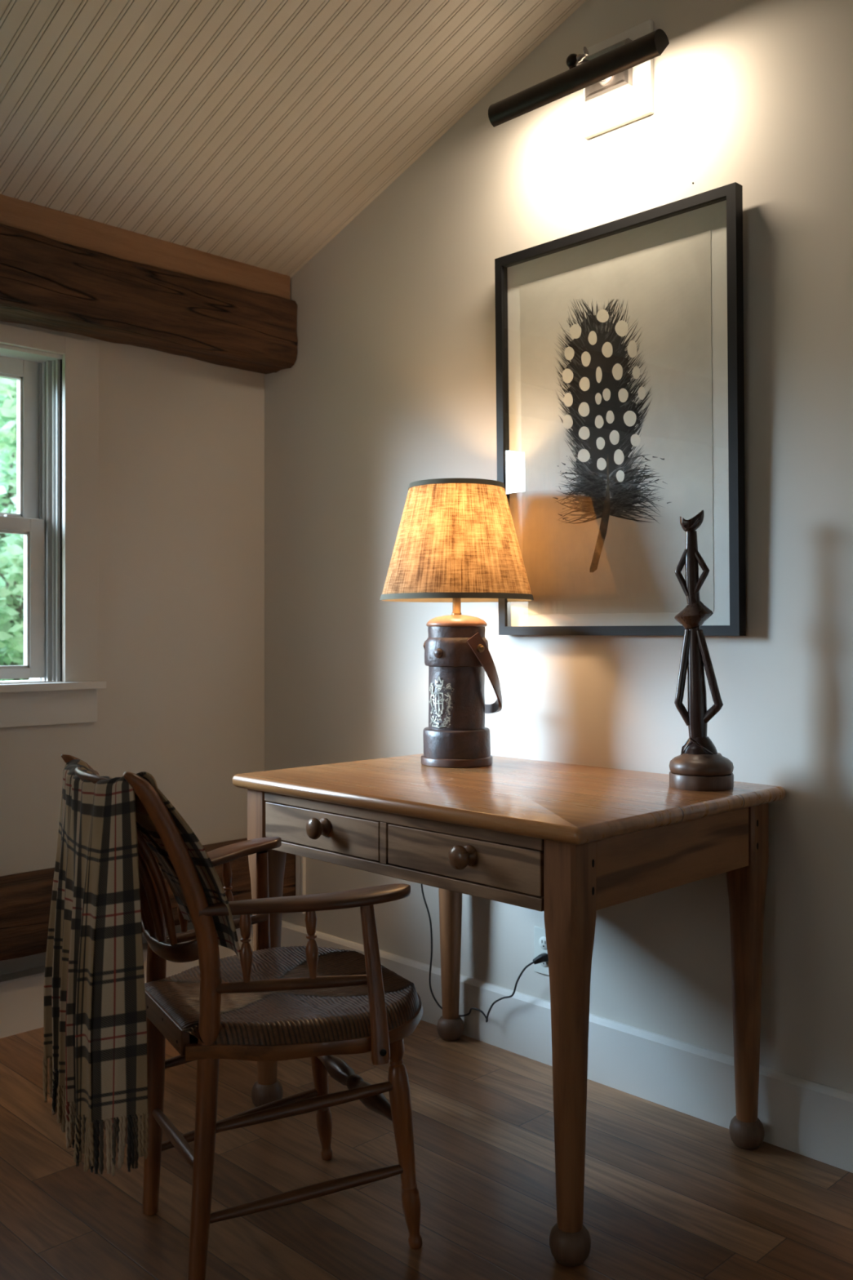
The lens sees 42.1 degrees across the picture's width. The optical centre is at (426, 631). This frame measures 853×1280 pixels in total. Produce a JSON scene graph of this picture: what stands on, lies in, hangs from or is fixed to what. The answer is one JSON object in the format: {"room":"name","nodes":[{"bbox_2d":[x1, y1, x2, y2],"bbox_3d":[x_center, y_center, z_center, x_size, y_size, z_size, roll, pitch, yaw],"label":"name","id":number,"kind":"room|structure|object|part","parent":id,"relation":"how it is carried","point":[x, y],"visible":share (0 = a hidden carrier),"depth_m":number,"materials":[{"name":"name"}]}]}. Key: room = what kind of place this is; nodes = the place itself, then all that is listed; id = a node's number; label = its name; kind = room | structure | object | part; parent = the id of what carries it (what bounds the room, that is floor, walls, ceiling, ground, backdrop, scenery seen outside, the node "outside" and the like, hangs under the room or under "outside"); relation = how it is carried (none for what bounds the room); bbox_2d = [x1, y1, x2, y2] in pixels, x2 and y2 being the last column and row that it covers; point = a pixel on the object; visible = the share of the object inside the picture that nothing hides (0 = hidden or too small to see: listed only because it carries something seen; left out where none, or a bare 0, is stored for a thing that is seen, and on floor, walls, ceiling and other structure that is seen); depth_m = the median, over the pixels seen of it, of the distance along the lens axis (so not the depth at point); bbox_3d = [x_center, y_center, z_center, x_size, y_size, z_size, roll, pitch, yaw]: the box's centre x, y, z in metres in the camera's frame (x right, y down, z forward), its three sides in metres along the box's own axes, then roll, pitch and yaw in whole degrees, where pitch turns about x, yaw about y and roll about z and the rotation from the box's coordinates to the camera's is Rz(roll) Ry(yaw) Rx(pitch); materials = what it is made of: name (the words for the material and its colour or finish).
{"room":"home office","nodes":[
{"label":"home office","id":0,"kind":"room"},
{"bbox_2d":[0,320,264,975],"bbox_3d":[-2.320,-0.060,2.195,4.800,2.400,0.160,0,0,-45],"label":"wall","id":1,"kind":"structure","parent":0,"point":[181,438],"depth_m":3.56,"materials":[{"name":"paint"}]},
{"bbox_2d":[0,323,106,728],"bbox_3d":[-1.466,-0.302,3.005,1.194,1.152,0.212,0,0,-45],"label":"window","id":2,"kind":"structure","parent":1,"relation":"in","point":[32,358],"depth_m":3.32,"materials":[{"name":"paint"}]},
{"bbox_3d":[-1.501,-0.562,3.043,0.898,0.505,0.033,0,0,-45],"label":"sash","id":3,"kind":"part","parent":2,"relation":"part of","materials":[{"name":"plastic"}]},
{"bbox_3d":[-1.475,-0.100,3.017,0.898,0.475,0.033,0,0,-45],"label":"sash","id":4,"kind":"part","parent":2,"relation":"part of","materials":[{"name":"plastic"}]},
{"bbox_3d":[-1.483,-0.343,3.025,0.960,0.986,0.160,0,0,-45],"label":"frame","id":5,"kind":"part","parent":2,"relation":"part of","materials":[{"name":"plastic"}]},
{"bbox_3d":[-1.466,0.160,3.005,1.194,0.024,0.212,0,0,-45],"label":"sill","id":6,"kind":"part","parent":2,"relation":"part of","materials":[{"name":"paint"}]},
{"bbox_2d":[0,924,253,1038],"bbox_3d":[-2.240,1.062,2.114,4.800,0.156,0.066,0,0,-45],"label":"baseboard","id":7,"kind":"structure","parent":1,"relation":"attached to","point":[21,992],"depth_m":3.17,"materials":[{"name":"paint"}]},
{"bbox_2d":[0,837,295,960],"bbox_3d":[-2.180,0.797,2.088,4.748,0.211,0.187,0,0,-45],"label":"timber beam","id":8,"kind":"structure","parent":1,"relation":"attached to","point":[25,898],"depth_m":3.07,"materials":[{"name":"brown wood"}]},
{"bbox_2d":[0,223,297,373],"bbox_3d":[-2.177,-0.996,2.085,4.748,0.237,0.196,0,0,-45],"label":"timber beam","id":9,"kind":"structure","parent":1,"relation":"attached to","point":[46,282],"depth_m":3.30,"materials":[{"name":"brown wood"}]},
{"bbox_2d":[0,193,289,299],"bbox_3d":[-2.194,-1.150,2.099,4.744,0.110,0.154,0,0,-45],"label":"board","id":10,"kind":"object","parent":9,"relation":"on","point":[58,225],"visible":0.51,"depth_m":3.31,"materials":[{"name":"brown wood"}]},
{"bbox_2d":[0,0,586,278],"bbox_3d":[-1.242,-1.673,1.109,4.800,1.074,2.900,0,0,-45],"label":"ceiling","id":11,"kind":"structure","parent":0,"point":[251,132],"depth_m":2.92,"materials":[{"name":"paint"}]},
{"bbox_2d":[0,1019,852,1279],"bbox_3d":[-0.446,1.200,0.306,5.040,0.120,5.480,0,0,-45],"label":"floor","id":12,"kind":"structure","parent":0,"point":[668,1193],"depth_m":2.26,"materials":[{"name":"brown wood"}]},
{"bbox_2d":[61,754,422,1279],"bbox_3d":[-0.336,0.687,2.122,0.645,0.908,0.598,0,0,-29],"label":"armchair","id":13,"kind":"object","parent":12,"relation":"on","point":[317,1003],"visible":0.94,"depth_m":1.97,"materials":[{"name":"brown wood"}]},
{"bbox_3d":[-0.578,0.279,1.985,0.094,0.066,0.336,0,0,-29],"label":"rail","id":14,"kind":"part","parent":13,"relation":"part of","materials":[{"name":"brown wood"}]},
{"bbox_3d":[-0.603,0.686,2.147,0.202,0.908,0.038,0,0,-29],"label":"post","id":15,"kind":"part","parent":13,"relation":"part of","materials":[{"name":"brown wood"}]},
{"bbox_2d":[42,759,239,1176],"bbox_3d":[-0.520,0.572,2.011,0.283,0.673,0.351,0,0,-29],"label":"plaid blanket","id":16,"kind":"object","parent":13,"relation":"on","point":[95,1026],"visible":0.91,"depth_m":1.86,"materials":[{"name":"fabric"}]},
{"bbox_3d":[-0.486,0.709,2.038,0.015,0.044,0.292,0,0,-29],"label":"seat rail","id":17,"kind":"part","parent":13,"relation":"part of","materials":[{"name":"brown wood"}]},
{"bbox_3d":[-0.479,0.557,2.042,0.065,0.064,0.317,0,0,-29],"label":"rail","id":18,"kind":"part","parent":13,"relation":"part of","materials":[{"name":"brown wood"}]},
{"bbox_3d":[-0.433,0.687,1.892,0.172,0.908,0.040,0,0,-29],"label":"post","id":19,"kind":"part","parent":13,"relation":"part of","materials":[{"name":"brown wood"}]},
{"bbox_3d":[-0.441,0.616,2.292,0.021,0.021,0.275,0,0,42],"label":"rail","id":20,"kind":"part","parent":13,"relation":"part of","materials":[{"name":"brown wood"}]},
{"bbox_3d":[-0.444,0.469,2.309,0.077,0.044,0.330,0,0,43],"label":"arm","id":21,"kind":"part","parent":13,"relation":"part of","materials":[{"name":"brown wood"}]},
{"bbox_3d":[-0.273,0.696,2.153,0.490,0.034,0.524,0,0,-29],"label":"rush seat","id":22,"kind":"part","parent":13,"relation":"part of","materials":[{"name":"brown wicker"}]},
{"bbox_3d":[-0.234,0.617,1.941,0.283,0.021,0.021,0,0,-9],"label":"rail","id":23,"kind":"part","parent":13,"relation":"part of","materials":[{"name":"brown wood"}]},
{"bbox_3d":[-0.209,0.478,1.957,0.388,0.030,0.078,0,0,-18],"label":"arm","id":24,"kind":"part","parent":13,"relation":"part of","materials":[{"name":"brown wood"}]},
{"bbox_3d":[-0.233,0.925,2.382,0.040,0.433,0.073,0,0,37],"label":"leg","id":25,"kind":"part","parent":13,"relation":"part of","materials":[{"name":"brown wood"}]},
{"bbox_3d":[-0.045,0.925,2.054,0.074,0.433,0.040,0,0,5],"label":"leg","id":26,"kind":"part","parent":13,"relation":"part of","materials":[{"name":"brown wood"}]},
{"bbox_2d":[231,753,786,1266],"bbox_3d":[0.158,0.741,2.552,0.773,0.798,1.045,0,0,-45],"label":"writing desk","id":27,"kind":"object","parent":12,"relation":"on","point":[568,842],"visible":0.86,"depth_m":2.28,"materials":[{"name":"brown wood"}]},
{"bbox_3d":[-0.383,0.728,2.660,0.077,0.709,0.077,0,0,-45],"label":"leg","id":28,"kind":"part","parent":27,"relation":"part of","materials":[{"name":"brown wood"}]},
{"bbox_3d":[-0.240,0.431,2.435,0.044,0.048,0.048,0,0,-45],"label":"knob","id":29,"kind":"part","parent":27,"relation":"part of","materials":[{"name":"brown wood"}]},
{"bbox_3d":[-0.233,0.442,2.473,0.020,0.082,0.396,0,0,-45],"label":"drawer","id":30,"kind":"part","parent":27,"relation":"part of","materials":[{"name":"brown wood"}]},
{"bbox_3d":[-0.076,0.386,2.321,0.030,0.025,0.839,0,0,-45],"label":"rail","id":31,"kind":"part","parent":27,"relation":"part of","materials":[{"name":"brown wood"}]},
{"bbox_3d":[-0.076,0.497,2.321,0.030,0.024,0.839,0,0,-45],"label":"rail","id":32,"kind":"part","parent":27,"relation":"part of","materials":[{"name":"brown wood"}]},
{"bbox_3d":[0.067,0.728,3.106,0.077,0.709,0.077,0,0,-45],"label":"leg","id":33,"kind":"part","parent":27,"relation":"part of","materials":[{"name":"brown wood"}]},
{"bbox_3d":[0.068,0.431,2.125,0.044,0.048,0.048,0,0,-45],"label":"knob","id":34,"kind":"part","parent":27,"relation":"part of","materials":[{"name":"brown wood"}]},
{"bbox_2d":[379,478,548,1022],"bbox_3d":[0.046,0.353,2.914,0.414,1.467,0.506,0,0,-45],"label":"table lamp","id":35,"kind":"object","parent":27,"relation":"on","point":[456,542],"visible":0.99,"depth_m":2.78,"materials":[{"name":"fabric"}]},
{"bbox_3d":[0.078,-0.124,2.870,0.034,0.160,0.034,0,0,-45],"label":"stem","id":36,"kind":"part","parent":35,"relation":"part of","materials":[{"name":"gold metal"}]},
{"bbox_3d":[0.078,-0.029,2.870,0.158,0.035,0.158,0,0,-45],"label":"lid","id":37,"kind":"part","parent":35,"relation":"part of","materials":[{"name":"leather"}]},
{"bbox_3d":[0.078,-0.231,2.870,0.394,0.298,0.394,0,0,-45],"label":"lamp shade","id":38,"kind":"part","parent":35,"relation":"part of","materials":[{"name":"beige fabric"}]},
{"bbox_3d":[0.078,-0.374,2.870,0.252,0.013,0.252,0,0,-45],"label":"shade trim","id":39,"kind":"part","parent":35,"relation":"part of","materials":[{"name":"black fabric"}]},
{"bbox_3d":[0.078,-0.088,2.870,0.398,0.014,0.398,0,0,-45],"label":"shade trim","id":40,"kind":"part","parent":35,"relation":"part of","materials":[{"name":"black fabric"}]},
{"bbox_3d":[0.106,0.109,2.892,0.170,0.216,0.210,0,0,-45],"label":"strap handle","id":41,"kind":"part","parent":35,"relation":"part of","materials":[{"name":"leather"}]},
{"bbox_3d":[0.101,0.701,3.026,0.142,0.771,0.426,0,0,-45],"label":"power cord","id":42,"kind":"part","parent":35,"relation":"part of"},
{"bbox_3d":[0.070,0.442,2.168,0.020,0.082,0.408,0,0,-45],"label":"drawer","id":43,"kind":"part","parent":27,"relation":"part of","materials":[{"name":"brown wood"}]},
{"bbox_3d":[0.261,0.728,2.012,0.077,0.709,0.077,0,0,-45],"label":"leg","id":44,"kind":"part","parent":27,"relation":"part of","materials":[{"name":"brown wood"}]},
{"bbox_2d":[669,510,733,791],"bbox_3d":[0.606,0.037,2.442,0.139,0.610,0.139,0,0,-45],"label":"sculpture","id":45,"kind":"object","parent":27,"relation":"on","point":[700,766],"visible":1,"depth_m":2.43,"materials":[{"name":"brown wood"}]},
{"bbox_3d":[0.567,-0.131,2.449,0.036,0.105,0.017,0,0,24],"label":"arm","id":46,"kind":"part","parent":45,"relation":"part of","materials":[{"name":"brown wood"}]},
{"bbox_3d":[0.569,0.102,2.447,0.042,0.213,0.021,0,0,18],"label":"arm","id":47,"kind":"part","parent":45,"relation":"part of","materials":[{"name":"brown wood"}]},
{"bbox_3d":[0.603,-0.131,2.436,0.039,0.102,0.017,0,0,23],"label":"arm","id":48,"kind":"part","parent":45,"relation":"part of","materials":[{"name":"brown wood"}]},
{"bbox_3d":[0.619,0.101,2.429,0.063,0.212,0.024,0,0,24],"label":"arm","id":49,"kind":"part","parent":45,"relation":"part of","materials":[{"name":"brown wood"}]},
{"bbox_3d":[0.711,0.728,2.458,0.077,0.709,0.077,0,0,-45],"label":"leg","id":50,"kind":"part","parent":27,"relation":"part of","materials":[{"name":"brown wood"}]},
{"bbox_2d":[264,0,852,1093],"bbox_3d":[1.300,-0.570,2.039,0.120,3.420,5.480,0,0,-45],"label":"wall","id":51,"kind":"structure","parent":0,"point":[390,385],"depth_m":2.77,"materials":[{"name":"paint"}]},
{"bbox_2d":[295,854,305,914],"bbox_3d":[-0.418,0.801,3.676,0.013,0.262,0.039,0,0,-45],"label":"trim","id":52,"kind":"structure","parent":51,"relation":"attached to","point":[300,860],"depth_m":3.67,"materials":[{"name":"paint"}]},
{"bbox_2d":[533,925,549,975],"bbox_3d":[0.314,0.849,2.941,0.009,0.122,0.072,0,0,-45],"label":"wall outlet","id":53,"kind":"object","parent":51,"relation":"attached to","point":[540,937],"visible":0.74,"depth_m":2.95,"materials":[{"name":"plastic"}]},
{"bbox_2d":[538,936,546,949],"bbox_3d":[0.312,0.826,2.940,0.004,0.033,0.033,0,0,-45],"label":"receptacle","id":54,"kind":"object","parent":53,"relation":"attached to","point":[542,940],"depth_m":2.94,"materials":[{"name":"plastic"}]},
{"bbox_2d":[540,961,548,966],"bbox_3d":[0.312,0.872,2.940,0.004,0.033,0.033,0,0,-45],"label":"receptacle","id":55,"kind":"object","parent":53,"relation":"attached to","point":[546,963],"depth_m":2.94,"materials":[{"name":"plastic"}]},
{"bbox_2d":[280,920,852,1173],"bbox_3d":[1.288,1.060,1.953,0.018,0.161,5.134,0,0,-45],"label":"baseboard","id":56,"kind":"structure","parent":51,"relation":"attached to","point":[804,1117],"depth_m":2.69,"materials":[{"name":"paint"}]},
{"bbox_2d":[488,18,669,139],"bbox_3d":[0.406,-1.377,2.702,0.215,0.226,0.495,0,0,-45],"label":"picture light","id":57,"kind":"object","parent":51,"relation":"attached to","point":[615,74],"visible":1,"depth_m":2.71,"materials":[{"name":"paint"}]},
{"bbox_3d":[0.397,-1.379,2.708,0.015,0.038,0.131,0,0,40],"label":"arm","id":58,"kind":"part","parent":57,"relation":"part of","materials":[{"name":"brown metal"}]},
{"bbox_3d":[0.453,-1.400,2.768,0.024,0.112,0.132,0,0,-45],"label":"plate","id":59,"kind":"part","parent":57,"relation":"part of","materials":[{"name":"silver metal"}]},
{"bbox_2d":[494,182,746,635],"bbox_3d":[0.456,-0.500,2.761,0.046,1.019,0.723,0,0,-45],"label":"print","id":60,"kind":"object","parent":51,"relation":"attached to","point":[620,343],"visible":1,"depth_m":2.73,"materials":[{"name":"paper"}]},
{"label":"outside","id":61,"kind":"structure","parent":0,"visible":0},
{"bbox_3d":[-21.752,1.690,25.183,80.000,0.100,59.830,0,0,-45],"label":"lawn","id":62,"kind":"structure","parent":61,"visible":0},
{"bbox_2d":[0,377,29,680],"bbox_3d":[-3.770,-0.655,10.169,2.113,4.602,2.572,0,0,-15],"label":"tree","id":63,"kind":"object","parent":62,"relation":"on","point":[11,545],"visible":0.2,"depth_m":9.48,"materials":[{"name":"green plant"}]}
]}

